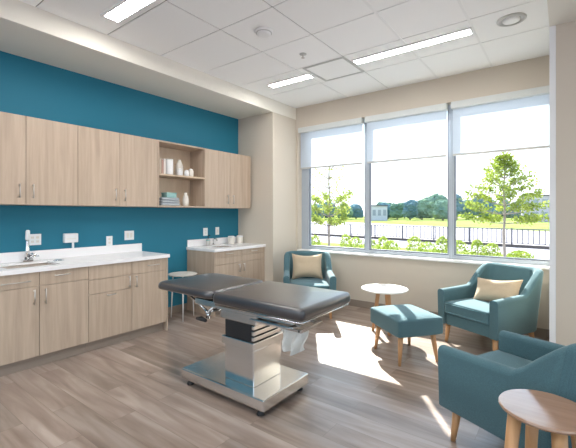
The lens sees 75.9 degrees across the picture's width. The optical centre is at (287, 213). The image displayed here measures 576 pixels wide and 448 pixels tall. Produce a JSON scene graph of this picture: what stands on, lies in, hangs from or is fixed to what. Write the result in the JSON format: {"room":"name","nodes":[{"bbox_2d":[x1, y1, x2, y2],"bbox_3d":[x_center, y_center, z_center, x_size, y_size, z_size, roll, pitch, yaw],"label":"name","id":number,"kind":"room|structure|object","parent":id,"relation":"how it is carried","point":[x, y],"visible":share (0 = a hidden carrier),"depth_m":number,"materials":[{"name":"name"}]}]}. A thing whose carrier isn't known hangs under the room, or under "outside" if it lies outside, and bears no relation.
{"room":"examination room","nodes":[
{"label":"examination room","id":0,"kind":"room"},
{"bbox_2d":[0,51,237,306],"bbox_3d":[-2.957,-0.092,3.512,0.150,2.985,6.850,0,0,37],"label":"wall","id":1,"kind":"structure","parent":0,"point":[28,87],"depth_m":4.47,"materials":[{"name":"teal paint"}]},
{"bbox_2d":[29,234,40,244],"bbox_3d":[-2.622,0.270,3.823,0.010,0.115,0.115,0,0,37],"label":"wall outlet","id":2,"kind":"object","parent":1,"relation":"attached to","point":[35,239],"visible":0.94,"depth_m":3.83,"materials":[{"name":"white plastic"}]},
{"bbox_2d":[0,111,77,205],"bbox_3d":[-2.590,-0.502,3.572,0.364,0.840,0.925,0,0,37],"label":"upper cabinet","id":3,"kind":"object","parent":1,"relation":"attached to","point":[39,157],"visible":1,"depth_m":3.55,"materials":[{"name":"brown wood"}]},
{"bbox_2d":[63,233,77,247],"bbox_3d":[-2.400,0.302,4.075,0.062,0.165,0.140,0,0,37],"label":"dispenser","id":4,"kind":"object","parent":1,"relation":"attached to","point":[68,237],"visible":1,"depth_m":4.05,"materials":[{"name":"white plastic"}]},
{"bbox_2d":[0,243,141,262],"bbox_3d":[-2.435,0.435,4.063,0.020,0.100,1.789,0,0,37],"label":"backsplash","id":5,"kind":"structure","parent":1,"relation":"attached to","point":[9,257],"depth_m":4.09,"materials":[{"name":"white stone"}]},
{"bbox_2d":[106,236,111,245],"bbox_3d":[-2.152,0.330,4.447,0.010,0.115,0.075,0,0,37],"label":"wall outlet","id":6,"kind":"object","parent":1,"relation":"attached to","point":[108,238],"visible":1,"depth_m":4.44,"materials":[{"name":"white plastic"}]},
{"bbox_2d":[77,126,157,206],"bbox_3d":[-2.028,-0.502,4.318,0.364,0.840,0.941,0,0,37],"label":"upper cabinet","id":7,"kind":"object","parent":1,"relation":"attached to","point":[115,169],"visible":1,"depth_m":4.19,"materials":[{"name":"brown wood"}]},
{"bbox_2d":[124,231,133,239],"bbox_3d":[-1.999,0.275,4.649,0.011,0.115,0.125,0,0,37],"label":"wall switch","id":8,"kind":"object","parent":1,"relation":"attached to","point":[128,235],"visible":1,"depth_m":4.64,"materials":[{"name":"white plastic"}]},
{"bbox_2d":[0,0,295,119],"bbox_3d":[-2.396,-1.731,3.630,0.904,0.292,7.713,0,0,37],"label":"soffit","id":9,"kind":"structure","parent":1,"relation":"attached to","point":[27,31],"depth_m":3.96,"materials":[{"name":"beige paint"}]},
{"bbox_2d":[168,303,186,314],"bbox_3d":[-1.676,1.350,5.076,0.014,0.100,0.690,0,0,37],"label":"baseboard","id":10,"kind":"structure","parent":1,"relation":"attached to","point":[178,308],"depth_m":5.21,"materials":[{"name":"brown plastic"}]},
{"bbox_2d":[158,140,205,207],"bbox_3d":[-1.526,-0.502,5.013,0.330,0.840,0.769,0,0,37],"label":"upper cabinet","id":11,"kind":"object","parent":1,"relation":"attached to","point":[191,157],"visible":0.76,"depth_m":5.22,"materials":[{"name":"brown wood"}]},
{"bbox_2d":[161,159,163,173],"bbox_3d":[-1.681,-0.600,4.799,0.170,0.190,0.028,0,0,37],"label":"book","id":12,"kind":"object","parent":11,"relation":"on","point":[162,160],"visible":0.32,"depth_m":4.75,"materials":[{"name":"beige paper"}]},
{"bbox_2d":[166,159,172,174],"bbox_3d":[-1.583,-0.615,4.912,0.106,0.220,0.106,0,0,37],"label":"canister","id":13,"kind":"object","parent":11,"relation":"on","point":[169,162],"visible":0.62,"depth_m":4.87,"materials":[{"name":"white plastic"}]},
{"bbox_2d":[159,203,179,205],"bbox_3d":[-1.614,-0.119,4.885,0.222,0.034,0.290,0,0,37],"label":"folded towel","id":14,"kind":"object","parent":11,"relation":"on","point":[166,204],"visible":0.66,"depth_m":4.82,"materials":[{"name":"grey fabric"}]},
{"bbox_2d":[159,200,179,202],"bbox_3d":[-1.614,-0.155,4.885,0.222,0.034,0.278,0,0,37],"label":"folded towel","id":15,"kind":"object","parent":14,"relation":"on","point":[160,201],"visible":0.71,"depth_m":4.79,"materials":[{"name":"grey fabric"}]},
{"bbox_2d":[159,197,178,200],"bbox_3d":[-1.614,-0.191,4.885,0.222,0.034,0.266,0,0,37],"label":"folded towel","id":16,"kind":"object","parent":15,"relation":"on","point":[160,198],"visible":0.73,"depth_m":4.78,"materials":[{"name":"grey fabric"}]},
{"bbox_2d":[161,192,176,197],"bbox_3d":[-1.583,-0.243,4.912,0.126,0.066,0.156,0,0,37],"label":"box","id":17,"kind":"object","parent":16,"relation":"on","point":[165,194],"visible":0.93,"depth_m":4.86,"materials":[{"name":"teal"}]},
{"bbox_2d":[175,160,183,175],"bbox_3d":[-1.502,-0.623,5.101,0.112,0.235,0.112,0,0,37],"label":"vase","id":18,"kind":"object","parent":11,"relation":"on","point":[179,163],"visible":0.7,"depth_m":5.07,"materials":[{"name":"white ceramic"}]},
{"bbox_2d":[177,168,182,174],"bbox_3d":[-1.457,-0.557,4.979,0.068,0.105,0.068,0,0,37],"label":"jar","id":19,"kind":"object","parent":11,"relation":"on","point":[179,171],"visible":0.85,"depth_m":4.96,"materials":[{"name":"white ceramic"}]},
{"bbox_2d":[182,193,188,205],"bbox_3d":[-1.411,-0.195,5.089,0.088,0.185,0.088,0,0,37],"label":"vase","id":20,"kind":"object","parent":11,"relation":"on","point":[185,202],"visible":0.91,"depth_m":5.06,"materials":[{"name":"white ceramic"}]},
{"bbox_2d":[188,169,193,176],"bbox_3d":[-1.346,-0.562,5.109,0.074,0.115,0.074,0,0,37],"label":"jar","id":21,"kind":"object","parent":11,"relation":"on","point":[191,172],"visible":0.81,"depth_m":5.08,"materials":[{"name":"white ceramic"}]},
{"bbox_2d":[203,228,207,235],"bbox_3d":[-1.259,0.280,5.632,0.010,0.120,0.085,0,0,37],"label":"wall outlet","id":22,"kind":"object","parent":1,"relation":"attached to","point":[205,230],"visible":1,"depth_m":5.63,"materials":[{"name":"white plastic"}]},
{"bbox_2d":[187,237,235,246],"bbox_3d":[-1.144,0.435,5.776,0.020,0.100,1.048,0,0,37],"label":"backsplash","id":23,"kind":"structure","parent":1,"relation":"attached to","point":[196,242],"depth_m":5.60,"materials":[{"name":"white stone"}]},
{"bbox_2d":[215,227,218,234],"bbox_3d":[-1.114,0.275,5.823,0.011,0.120,0.075,0,0,37],"label":"wall switch","id":24,"kind":"object","parent":1,"relation":"attached to","point":[216,228],"visible":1,"depth_m":5.81,"materials":[{"name":"white plastic"}]},
{"bbox_2d":[206,149,250,208],"bbox_3d":[-0.998,-0.502,5.685,0.364,0.840,0.937,0,0,37],"label":"upper cabinet","id":25,"kind":"object","parent":1,"relation":"attached to","point":[228,175],"visible":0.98,"depth_m":5.55,"materials":[{"name":"brown wood"}]},
{"bbox_2d":[238,112,295,282],"bbox_3d":[-0.335,-0.092,6.365,0.904,2.985,0.863,0,0,37],"label":"wall","id":26,"kind":"structure","parent":0,"point":[269,139],"depth_m":5.93,"materials":[{"name":"beige paint"}]},
{"bbox_2d":[0,305,548,447],"bbox_3d":[0.113,1.460,1.645,7.300,0.120,7.863,0,0,37],"label":"floor","id":27,"kind":"structure","parent":0,"point":[132,393],"depth_m":2.81,"materials":[{"name":"brown wood"}]},
{"bbox_2d":[0,266,87,376],"bbox_3d":[-2.473,0.963,3.510,0.622,0.875,0.858,0,0,37],"label":"base cabinet","id":28,"kind":"object","parent":27,"relation":"on","point":[44,314],"visible":0.97,"depth_m":3.36,"materials":[{"name":"brown wood"}]},
{"bbox_2d":[0,243,169,275],"bbox_3d":[-2.197,0.455,3.885,0.615,0.140,1.790,0,0,37],"label":"countertop","id":29,"kind":"structure","parent":28,"relation":"on","point":[111,254],"depth_m":3.93,"materials":[{"name":"white stone"}]},
{"bbox_2d":[2,262,53,268],"bbox_3d":[-2.451,0.586,3.494,0.320,0.178,0.430,0,0,37],"label":"sink","id":30,"kind":"object","parent":29,"relation":"in","point":[45,263],"visible":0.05,"depth_m":3.62,"materials":[{"name":"silver metal"}]},
{"bbox_2d":[21,230,38,262],"bbox_3d":[-2.545,0.324,3.674,0.153,0.321,0.146,0,0,37],"label":"faucet","id":31,"kind":"object","parent":29,"relation":"on","point":[27,258],"visible":1,"depth_m":3.66,"materials":[{"name":"silver metal"}]},
{"bbox_2d":[86,262,131,351],"bbox_3d":[-2.075,0.963,4.038,0.622,0.875,0.460,0,0,37],"label":"base cabinet","id":32,"kind":"object","parent":27,"relation":"on","point":[109,285],"visible":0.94,"depth_m":3.86,"materials":[{"name":"brown wood"}]},
{"bbox_2d":[129,258,167,339],"bbox_3d":[-1.799,0.963,4.405,0.622,0.875,0.456,0,0,37],"label":"base cabinet","id":33,"kind":"object","parent":27,"relation":"on","point":[149,302],"visible":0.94,"depth_m":4.23,"materials":[{"name":"brown wood"}]},
{"bbox_2d":[168,271,196,321],"bbox_3d":[-1.407,1.100,4.929,0.380,0.600,0.380,0,0,37],"label":"stool","id":34,"kind":"object","parent":27,"relation":"on","point":[182,274],"visible":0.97,"depth_m":4.85,"materials":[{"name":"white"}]},
{"bbox_2d":[187,247,264,316],"bbox_3d":[-0.905,0.963,5.595,0.618,0.875,1.047,0,0,37],"label":"base cabinet","id":35,"kind":"object","parent":27,"relation":"on","point":[248,263],"visible":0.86,"depth_m":5.30,"materials":[{"name":"brown wood"}]},
{"bbox_2d":[186,237,265,251],"bbox_3d":[-0.912,0.455,5.593,0.610,0.140,1.060,0,0,37],"label":"countertop","id":36,"kind":"structure","parent":35,"relation":"on","point":[196,244],"depth_m":5.49,"materials":[{"name":"white stone"}]},
{"bbox_2d":[206,235,209,245],"bbox_3d":[-1.202,0.404,5.561,0.066,0.162,0.074,0,0,-16],"label":"soap dispenser","id":37,"kind":"object","parent":36,"relation":"on","point":[207,239],"visible":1,"depth_m":5.54,"materials":[{"name":"white plastic"}]},
{"bbox_2d":[228,236,234,243],"bbox_3d":[-0.907,0.422,5.892,0.107,0.126,0.107,0,0,37],"label":"canister","id":38,"kind":"object","parent":36,"relation":"on","point":[231,239],"visible":0.97,"depth_m":5.85,"materials":[{"name":"white ceramic"}]},
{"bbox_2d":[236,235,242,242],"bbox_3d":[-0.788,0.422,6.016,0.107,0.126,0.107,0,0,37],"label":"canister","id":39,"kind":"object","parent":36,"relation":"on","point":[239,238],"visible":0.94,"depth_m":5.97,"materials":[{"name":"white ceramic"}]},
{"bbox_2d":[158,273,349,415],"bbox_3d":[-0.342,0.993,3.015,1.575,0.815,0.665,0,0,37],"label":"exam table","id":40,"kind":"object","parent":27,"relation":"on","point":[249,372],"visible":0.99,"depth_m":2.76,"materials":[{"name":"grey leather"}]},
{"bbox_2d":[249,318,322,333],"bbox_3d":[-0.017,0.757,2.595,0.450,0.021,0.265,0,0,37],"label":"tray","id":41,"kind":"object","parent":40,"relation":"on","point":[300,328],"depth_m":2.50,"materials":[{"name":"silver metal"}]},
{"bbox_2d":[280,328,308,355],"bbox_3d":[0.041,0.850,2.449,0.196,0.170,0.069,0,0,7],"label":"plastic sheet","id":42,"kind":"object","parent":40,"relation":"hanging from","point":[292,341],"visible":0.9,"depth_m":2.45,"materials":[{"name":"white plastic"}]},
{"bbox_2d":[283,251,335,318],"bbox_3d":[0.288,0.988,5.263,0.700,0.830,0.852,0,0,0],"label":"armchair","id":43,"kind":"object","parent":27,"relation":"on","point":[328,281],"visible":0.54,"depth_m":5.31,"materials":[{"name":"teal fabric"}]},
{"bbox_2d":[292,254,322,278],"bbox_3d":[0.277,0.765,5.353,0.447,0.362,0.175,0,0,0],"label":"throw pillow","id":44,"kind":"object","parent":43,"relation":"on","point":[303,266],"visible":1,"depth_m":5.30,"materials":[{"name":"beige fabric"}]},
{"bbox_2d":[290,278,328,288],"bbox_3d":[0.288,1.012,5.150,0.516,0.151,0.615,0,0,0],"label":"seat cushion","id":45,"kind":"object","parent":43,"relation":"on","point":[323,283],"depth_m":5.02,"materials":[{"name":"teal fabric"}]},
{"bbox_2d":[361,284,407,335],"bbox_3d":[1.140,1.141,4.362,0.540,0.522,0.540,0,0,37],"label":"side table","id":46,"kind":"object","parent":27,"relation":"on","point":[388,290],"visible":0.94,"depth_m":4.33,"materials":[{"name":"white paint"}]},
{"bbox_2d":[370,304,442,366],"bbox_3d":[1.157,1.173,3.654,0.480,0.457,0.540,0,0,-15],"label":"ottoman","id":47,"kind":"object","parent":27,"relation":"on","point":[402,321],"visible":1,"depth_m":3.45,"materials":[{"name":"teal fabric"}]},
{"bbox_2d":[370,304,442,337],"bbox_3d":[1.157,1.052,3.654,0.480,0.215,0.540,0,0,-15],"label":"cushion","id":48,"kind":"object","parent":47,"relation":"on","point":[402,320],"depth_m":3.45,"materials":[{"name":"teal fabric"}]},
{"bbox_2d":[438,262,543,350],"bbox_3d":[2.178,0.988,3.944,0.852,0.830,0.700,0,0,-26],"label":"armchair","id":49,"kind":"object","parent":27,"relation":"on","point":[518,314],"visible":0.94,"depth_m":3.74,"materials":[{"name":"teal fabric"}]},
{"bbox_2d":[445,297,489,324],"bbox_3d":[2.076,1.012,3.894,0.615,0.151,0.516,0,0,-26],"label":"seat cushion","id":50,"kind":"object","parent":49,"relation":"on","point":[470,310],"depth_m":3.80,"materials":[{"name":"teal fabric"}]},
{"bbox_2d":[473,277,522,300],"bbox_3d":[2.221,0.825,3.927,0.190,0.295,0.495,0,0,-34],"label":"throw pillow","id":51,"kind":"object","parent":49,"relation":"on","point":[487,290],"visible":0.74,"depth_m":3.88,"materials":[{"name":"beige fabric"}]},
{"bbox_2d":[438,330,575,447],"bbox_3d":[1.436,0.988,2.094,0.700,0.830,0.852,0,0,-28],"label":"armchair","id":52,"kind":"object","parent":27,"relation":"on","point":[470,385],"visible":0.79,"depth_m":2.05,"materials":[{"name":"teal fabric"}]},
{"bbox_2d":[477,350,531,367],"bbox_3d":[1.383,1.012,2.194,0.516,0.151,0.615,0,0,-28],"label":"seat cushion","id":53,"kind":"object","parent":52,"relation":"on","point":[512,358],"depth_m":2.41,"materials":[{"name":"teal fabric"}]},
{"bbox_2d":[498,389,575,447],"bbox_3d":[1.079,1.108,1.548,0.344,0.587,0.344,0,0,37],"label":"side table","id":54,"kind":"object","parent":27,"relation":"on","point":[554,414],"visible":1,"depth_m":1.55,"materials":[{"name":"brown wood"}]},
{"bbox_2d":[19,0,548,107],"bbox_3d":[-0.700,-1.825,2.195,3.533,0.103,7.463,0,0,37],"label":"ceiling","id":55,"kind":"structure","parent":0,"point":[219,39],"depth_m":3.70,"materials":[{"name":"grey"}]},
{"bbox_2d":[100,0,158,23],"bbox_3d":[-1.127,-1.773,2.991,1.244,0.016,0.174,0,0,37],"label":"recessed light","id":56,"kind":"object","parent":55,"relation":"in","point":[123,10],"visible":1,"depth_m":3.20,"materials":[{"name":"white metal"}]},
{"bbox_2d":[255,27,272,37],"bbox_3d":[-0.234,-1.756,3.593,0.170,0.043,0.170,0,0,37],"label":"smoke detector","id":57,"kind":"object","parent":55,"relation":"attached to","point":[263,32],"visible":1,"depth_m":3.55,"materials":[{"name":"white plastic"}]},
{"bbox_2d":[266,73,314,87],"bbox_3d":[0.027,-1.773,4.938,0.704,0.016,0.154,0,0,37],"label":"recessed light","id":58,"kind":"object","parent":55,"relation":"in","point":[307,76],"visible":1,"depth_m":4.91,"materials":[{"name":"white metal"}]},
{"bbox_2d":[269,75,310,86],"bbox_3d":[0.027,-1.774,4.938,0.660,0.010,0.110,0,0,37],"label":"diffuser","id":59,"kind":"object","parent":58,"relation":"attached to","point":[299,78],"depth_m":4.93,"materials":[{"name":"white plastic"}]},
{"bbox_2d":[303,57,364,81],"bbox_3d":[0.569,-1.774,4.561,0.570,0.010,0.540,0,0,37],"label":"ceiling vent","id":60,"kind":"object","parent":55,"relation":"in","point":[340,67],"visible":1,"depth_m":4.54,"materials":[{"name":"silver metal"}]},
{"bbox_2d":[351,27,474,64],"bbox_3d":[1.283,-1.773,3.954,1.274,0.016,0.154,0,0,37],"label":"recessed light","id":61,"kind":"object","parent":55,"relation":"in","point":[468,31],"visible":1,"depth_m":3.88,"materials":[{"name":"white plastic"}]},
{"bbox_2d":[496,12,526,26],"bbox_3d":[2.046,-1.767,3.379,0.240,0.020,0.240,0,0,37],"label":"recessed light","id":62,"kind":"object","parent":55,"relation":"in","point":[511,19],"visible":1,"depth_m":3.35,"materials":[{"name":"silver metal"}]},
{"bbox_2d":[296,128,301,248],"bbox_3d":[0.229,-0.417,6.324,0.046,2.035,0.250,0,0,37],"label":"wall","id":63,"kind":"structure","parent":0,"point":[298,135],"depth_m":6.23,"materials":[{"name":"beige paint"}]},
{"bbox_2d":[296,55,548,128],"bbox_3d":[2.704,-1.656,4.458,6.246,0.442,0.250,0,0,37],"label":"wall","id":64,"kind":"structure","parent":0,"point":[534,72],"depth_m":4.88,"materials":[{"name":"beige paint"}]},
{"bbox_2d":[547,0,575,26],"bbox_3d":[1.794,-1.731,0.315,2.713,0.292,7.463,0,0,37],"label":"soffit","id":65,"kind":"structure","parent":64,"relation":"attached to","point":[559,11],"depth_m":2.90,"materials":[{"name":"beige paint"}]},
{"bbox_2d":[296,249,548,328],"bbox_3d":[2.704,1.000,4.458,6.246,0.800,0.250,0,0,37],"label":"wall","id":66,"kind":"structure","parent":0,"point":[423,279],"depth_m":5.09,"materials":[{"name":"beige paint"}]},
{"bbox_2d":[302,119,366,252],"bbox_3d":[0.738,-0.417,5.965,1.200,2.035,0.090,0,0,37],"label":"window","id":67,"kind":"structure","parent":66,"relation":"in","point":[306,173],"depth_m":6.21,"materials":[{"name":"white metal"}]},
{"bbox_2d":[298,117,363,168],"bbox_3d":[0.657,-1.090,5.882,1.160,0.690,0.090,0,0,37],"label":"roller shade","id":68,"kind":"object","parent":67,"relation":"attached to","point":[339,143],"visible":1,"depth_m":5.85,"materials":[{"name":"white fabric"}]},
{"bbox_2d":[367,104,450,258],"bbox_3d":[1.695,-0.417,5.244,1.195,2.035,0.090,0,0,37],"label":"window","id":69,"kind":"structure","parent":66,"relation":"in","point":[369,250],"depth_m":5.09,"materials":[{"name":"metal"},{"name":"white aluminium"}]},
{"bbox_2d":[365,103,447,163],"bbox_3d":[1.619,-1.090,5.157,1.150,0.690,0.090,0,0,37],"label":"roller shade","id":70,"kind":"object","parent":69,"relation":"attached to","point":[421,132],"visible":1,"depth_m":5.13,"materials":[{"name":"white fabric"}]},
{"bbox_2d":[297,249,548,269],"bbox_3d":[1.605,0.614,5.171,3.540,0.029,0.135,0,0,37],"label":"window sill","id":71,"kind":"structure","parent":66,"relation":"attached to","point":[331,252],"depth_m":5.00,"materials":[{"name":"white metal"}]},
{"bbox_2d":[348,299,548,338],"bbox_3d":[1.542,1.350,5.169,3.533,0.100,0.014,0,0,37],"label":"baseboard","id":72,"kind":"structure","parent":66,"relation":"attached to","point":[540,332],"depth_m":5.33,"materials":[{"name":"brown plastic"}]},
{"bbox_2d":[451,109,548,265],"bbox_3d":[2.629,-0.417,4.540,1.145,2.035,0.090,0,0,37],"label":"window","id":73,"kind":"structure","parent":66,"relation":"in","point":[544,262],"depth_m":4.83,"materials":[{"name":"white metal"}]},
{"bbox_2d":[451,85,548,155],"bbox_3d":[2.564,-1.090,4.445,1.115,0.690,0.090,0,0,37],"label":"roller shade","id":74,"kind":"object","parent":73,"relation":"attached to","point":[515,120],"visible":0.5,"depth_m":4.44,"materials":[{"name":"white fabric"}]},
{"bbox_2d":[311,216,548,259],"bbox_3d":[2.309,2.200,135.995,480.000,0.400,620.000,0,0,37],"label":"ground","id":75,"kind":"structure","parent":0,"point":[538,253],"depth_m":33.55,"materials":[{"name":"concrete"}]},
{"bbox_2d":[311,166,352,245],"bbox_3d":[1.752,-0.689,15.004,2.328,5.384,2.233,0,0,37],"label":"tree","id":76,"kind":"object","parent":75,"relation":"on","point":[331,221],"visible":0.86,"depth_m":14.84,"materials":[{"name":"green plant"}]},
{"bbox_2d":[311,242,527,257],"bbox_3d":[2.490,1.985,21.914,21.600,0.030,7.000,0,0,37],"label":"planting bed","id":77,"kind":"object","parent":75,"relation":"on","point":[321,243],"visible":0.02,"depth_m":21.38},
{"bbox_2d":[311,235,320,244],"bbox_3d":[1.459,1.557,20.042,0.746,0.833,0.754,0,0,-28],"label":"shrub","id":78,"kind":"object","parent":77,"relation":"on","point":[313,237],"visible":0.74,"depth_m":19.92,"materials":[{"name":"green plant"}]},
{"bbox_2d":[339,234,351,246],"bbox_3d":[3.277,1.570,20.942,0.752,0.845,0.796,0,0,-15],"label":"shrub","id":79,"kind":"object","parent":77,"relation":"on","point":[348,238],"visible":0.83,"depth_m":20.87,"materials":[{"name":"green plant"}]},
{"bbox_2d":[348,237,362,247],"bbox_3d":[3.676,1.610,20.013,0.888,0.741,0.903,0,0,-17],"label":"shrub","id":80,"kind":"object","parent":77,"relation":"on","point":[354,238],"visible":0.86,"depth_m":19.88,"materials":[{"name":"green plant"}]},
{"bbox_2d":[363,239,378,248],"bbox_3d":[4.040,1.599,18.000,0.786,0.750,0.806,0,0,37],"label":"shrub","id":81,"kind":"object","parent":77,"relation":"on","point":[372,240],"visible":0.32,"depth_m":17.85,"materials":[{"name":"green plant"}]},
{"bbox_2d":[377,236,388,249],"bbox_3d":[4.904,1.563,18.964,0.720,0.827,0.770,0,0,37],"label":"shrub","id":82,"kind":"object","parent":77,"relation":"on","point":[379,241],"visible":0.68,"depth_m":18.89,"materials":[{"name":"green plant"}]},
{"bbox_2d":[381,239,400,249],"bbox_3d":[4.946,1.615,17.801,0.893,0.720,0.927,0,0,-24],"label":"shrub","id":83,"kind":"object","parent":77,"relation":"on","point":[390,242],"visible":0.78,"depth_m":17.74,"materials":[{"name":"green plant"}]},
{"bbox_2d":[406,236,421,251],"bbox_3d":[6.099,1.522,17.820,0.833,0.909,0.826,0,0,37],"label":"shrub","id":84,"kind":"object","parent":77,"relation":"on","point":[411,245],"visible":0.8,"depth_m":17.77,"materials":[{"name":"green plant"}]},
{"bbox_2d":[417,241,436,252],"bbox_3d":[6.312,1.613,16.779,0.908,0.724,0.929,0,0,37],"label":"shrub","id":85,"kind":"object","parent":77,"relation":"on","point":[427,245],"visible":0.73,"depth_m":16.71,"materials":[{"name":"green plant"}]},
{"bbox_2d":[435,236,447,252],"bbox_3d":[7.405,1.513,17.716,0.709,0.921,0.664,0,0,37],"label":"shrub","id":86,"kind":"object","parent":77,"relation":"on","point":[441,238],"visible":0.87,"depth_m":17.62,"materials":[{"name":"green plant"}]},
{"bbox_2d":[456,240,470,254],"bbox_3d":[7.482,1.562,16.134,0.964,0.833,0.939,0,0,37],"label":"shrub","id":87,"kind":"object","parent":77,"relation":"on","point":[460,241],"visible":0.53,"depth_m":16.00,"materials":[{"name":"green plant"}]},
{"bbox_2d":[469,239,483,254],"bbox_3d":[8.511,1.563,16.623,0.687,0.844,0.687,0,0,37],"label":"shrub","id":88,"kind":"object","parent":77,"relation":"on","point":[479,242],"visible":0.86,"depth_m":16.56,"materials":[{"name":"green plant"}]},
{"bbox_2d":[481,243,501,256],"bbox_3d":[8.733,1.609,15.859,0.846,0.732,0.835,0,0,37],"label":"shrub","id":89,"kind":"object","parent":77,"relation":"on","point":[493,245],"visible":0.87,"depth_m":15.77,"materials":[{"name":"green plant"}]},
{"bbox_2d":[507,250,534,258],"bbox_3d":[9.759,1.758,15.571,1.044,0.456,1.037,0,0,-3],"label":"shrub","id":90,"kind":"object","parent":77,"relation":"on","point":[518,253],"visible":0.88,"depth_m":15.40,"materials":[{"name":"green plant"}]},
{"bbox_2d":[311,223,548,248],"bbox_3d":[7.712,1.440,28.347,0.242,1.120,26.704,0,0,-42],"label":"railing fence","id":91,"kind":"object","parent":75,"relation":"on","point":[424,239],"visible":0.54,"depth_m":25.63,"materials":[{"name":"grey metal"}]},
{"bbox_2d":[312,217,548,231],"bbox_3d":[35.132,1.990,146.321,400.000,0.020,204.000,0,0,37],"label":"lawn","id":92,"kind":"structure","parent":75,"relation":"on","point":[460,222],"depth_m":73.07,"materials":[{"name":"plant"}]},
{"bbox_2d":[320,203,337,217],"bbox_3d":[13.326,-0.934,117.893,6.279,5.826,5.792,0,0,44],"label":"tree","id":93,"kind":"object","parent":92,"relation":"on","point":[332,210],"visible":0.22,"depth_m":115.95,"materials":[{"name":"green plant"}]},
{"bbox_2d":[338,204,352,217],"bbox_3d":[18.903,-0.774,124.604,6.483,5.507,6.612,0,0,6],"label":"tree","id":94,"kind":"object","parent":92,"relation":"on","point":[349,215],"visible":0.27,"depth_m":122.34,"materials":[{"name":"green plant"}]},
{"bbox_2d":[350,204,363,218],"bbox_3d":[23.963,-0.711,130.651,5.942,5.380,6.132,0,0,-9],"label":"tree","id":95,"kind":"object","parent":92,"relation":"on","point":[357,209],"visible":0.83,"depth_m":128.44,"materials":[{"name":"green plant"}]},
{"bbox_2d":[371,205,387,220],"bbox_3d":[25.238,-0.171,104.943,6.000,4.300,6.400,0,0,13],"label":"building","id":96,"kind":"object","parent":92,"relation":"on","point":[378,212],"visible":0.71,"depth_m":101.85,"materials":[{"name":"grey"}]},
{"bbox_2d":[381,204,390,218],"bbox_3d":[34.546,-0.702,128.149,6.322,5.362,5.252,0,0,-22],"label":"tree","id":97,"kind":"object","parent":92,"relation":"on","point":[388,206],"visible":0.28,"depth_m":126.04,"materials":[{"name":"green plant"}]},
{"bbox_2d":[389,202,403,218],"bbox_3d":[36.296,-0.881,121.573,5.374,5.719,5.175,0,0,34],"label":"tree","id":98,"kind":"object","parent":92,"relation":"on","point":[396,209],"visible":0.97,"depth_m":120.15,"materials":[{"name":"green plant"}]},
{"bbox_2d":[402,199,417,219],"bbox_3d":[37.070,-1.162,111.769,4.791,6.282,5.306,0,0,43],"label":"tree","id":99,"kind":"object","parent":92,"relation":"on","point":[410,210],"visible":1,"depth_m":110.26,"materials":[{"name":"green plant"}]},
{"bbox_2d":[415,197,433,219],"bbox_3d":[42.662,-1.608,116.955,7.768,7.174,6.869,0,0,31],"label":"tree","id":100,"kind":"object","parent":92,"relation":"on","point":[425,208],"visible":0.73,"depth_m":114.57,"materials":[{"name":"green plant"}]},
{"bbox_2d":[428,193,447,217],"bbox_3d":[52.247,-2.606,130.057,8.126,9.171,8.198,0,0,26],"label":"tree","id":101,"kind":"object","parent":92,"relation":"on","point":[436,196],"visible":0.15,"depth_m":127.34,"materials":[{"name":"green plant"}]},
{"bbox_2d":[432,200,447,220],"bbox_3d":[43.943,-0.984,103.753,6.637,5.926,6.575,0,0,-5],"label":"tree","id":102,"kind":"object","parent":92,"relation":"on","point":[440,211],"visible":0.78,"depth_m":102.32,"materials":[{"name":"green plant"}]},
{"bbox_2d":[456,194,465,219],"bbox_3d":[54.200,-2.162,118.409,5.088,8.282,6.185,0,0,23],"label":"tree","id":103,"kind":"object","parent":92,"relation":"on","point":[459,207],"visible":0.57,"depth_m":116.40,"materials":[{"name":"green plant"}]},
{"bbox_2d":[461,199,478,217],"bbox_3d":[60.413,-1.372,123.672,7.149,6.703,7.295,0,0,-9],"label":"tree","id":104,"kind":"object","parent":92,"relation":"on","point":[467,210],"visible":0.18,"depth_m":120.86,"materials":[{"name":"green plant"}]},
{"bbox_2d":[473,197,484,216],"bbox_3d":[67.938,-2.233,130.194,6.480,8.423,6.884,0,0,-15],"label":"tree","id":105,"kind":"object","parent":92,"relation":"on","point":[475,199],"visible":0.16,"depth_m":128.81,"materials":[{"name":"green plant"}]},
{"bbox_2d":[483,200,501,215],"bbox_3d":[61.954,-1.252,112.123,5.073,6.462,5.606,0,0,39],"label":"tree","id":106,"kind":"object","parent":92,"relation":"on","point":[489,204],"visible":0.39,"depth_m":110.69,"materials":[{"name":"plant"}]},
{"bbox_2d":[498,200,509,217],"bbox_3d":[70.105,-1.304,119.855,6.367,6.567,6.613,0,0,22],"label":"tree","id":107,"kind":"object","parent":92,"relation":"on","point":[505,200],"visible":0.08,"depth_m":118.44,"materials":[{"name":"green plant"}]},
{"bbox_2d":[506,201,520,219],"bbox_3d":[69.486,-0.883,111.825,6.823,5.723,6.634,0,0,12],"label":"tree","id":108,"kind":"object","parent":92,"relation":"on","point":[508,215],"visible":0.22,"depth_m":110.58,"materials":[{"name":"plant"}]},
{"bbox_2d":[521,195,548,221],"bbox_3d":[63.091,-1.271,92.697,7.900,6.500,8.400,0,0,31],"label":"building","id":109,"kind":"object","parent":92,"relation":"on","point":[545,197],"visible":0.23,"depth_m":89.14,"materials":[{"name":"grey"}]},
{"bbox_2d":[458,151,548,256],"bbox_3d":[7.850,-0.174,13.503,3.034,4.355,3.008,0,0,37],"label":"tree","id":110,"kind":"object","parent":75,"relation":"on","point":[502,161],"visible":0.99,"depth_m":13.28,"materials":[{"name":"green plant"}]},
{"bbox_2d":[556,20,575,345],"bbox_3d":[3.672,-0.092,2.807,2.713,2.985,1.223,0,0,37],"label":"wall pier","id":111,"kind":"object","parent":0,"point":[565,32],"visible":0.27,"depth_m":3.06,"materials":[{"name":"beige paint"}]},
{"bbox_2d":[549,25,555,342],"bbox_3d":[2.252,-0.092,3.140,0.044,2.984,0.054,0,0,37],"label":"trim","id":112,"kind":"structure","parent":111,"relation":"attached to","point":[552,30],"depth_m":3.12,"materials":[{"name":"white plastic"}]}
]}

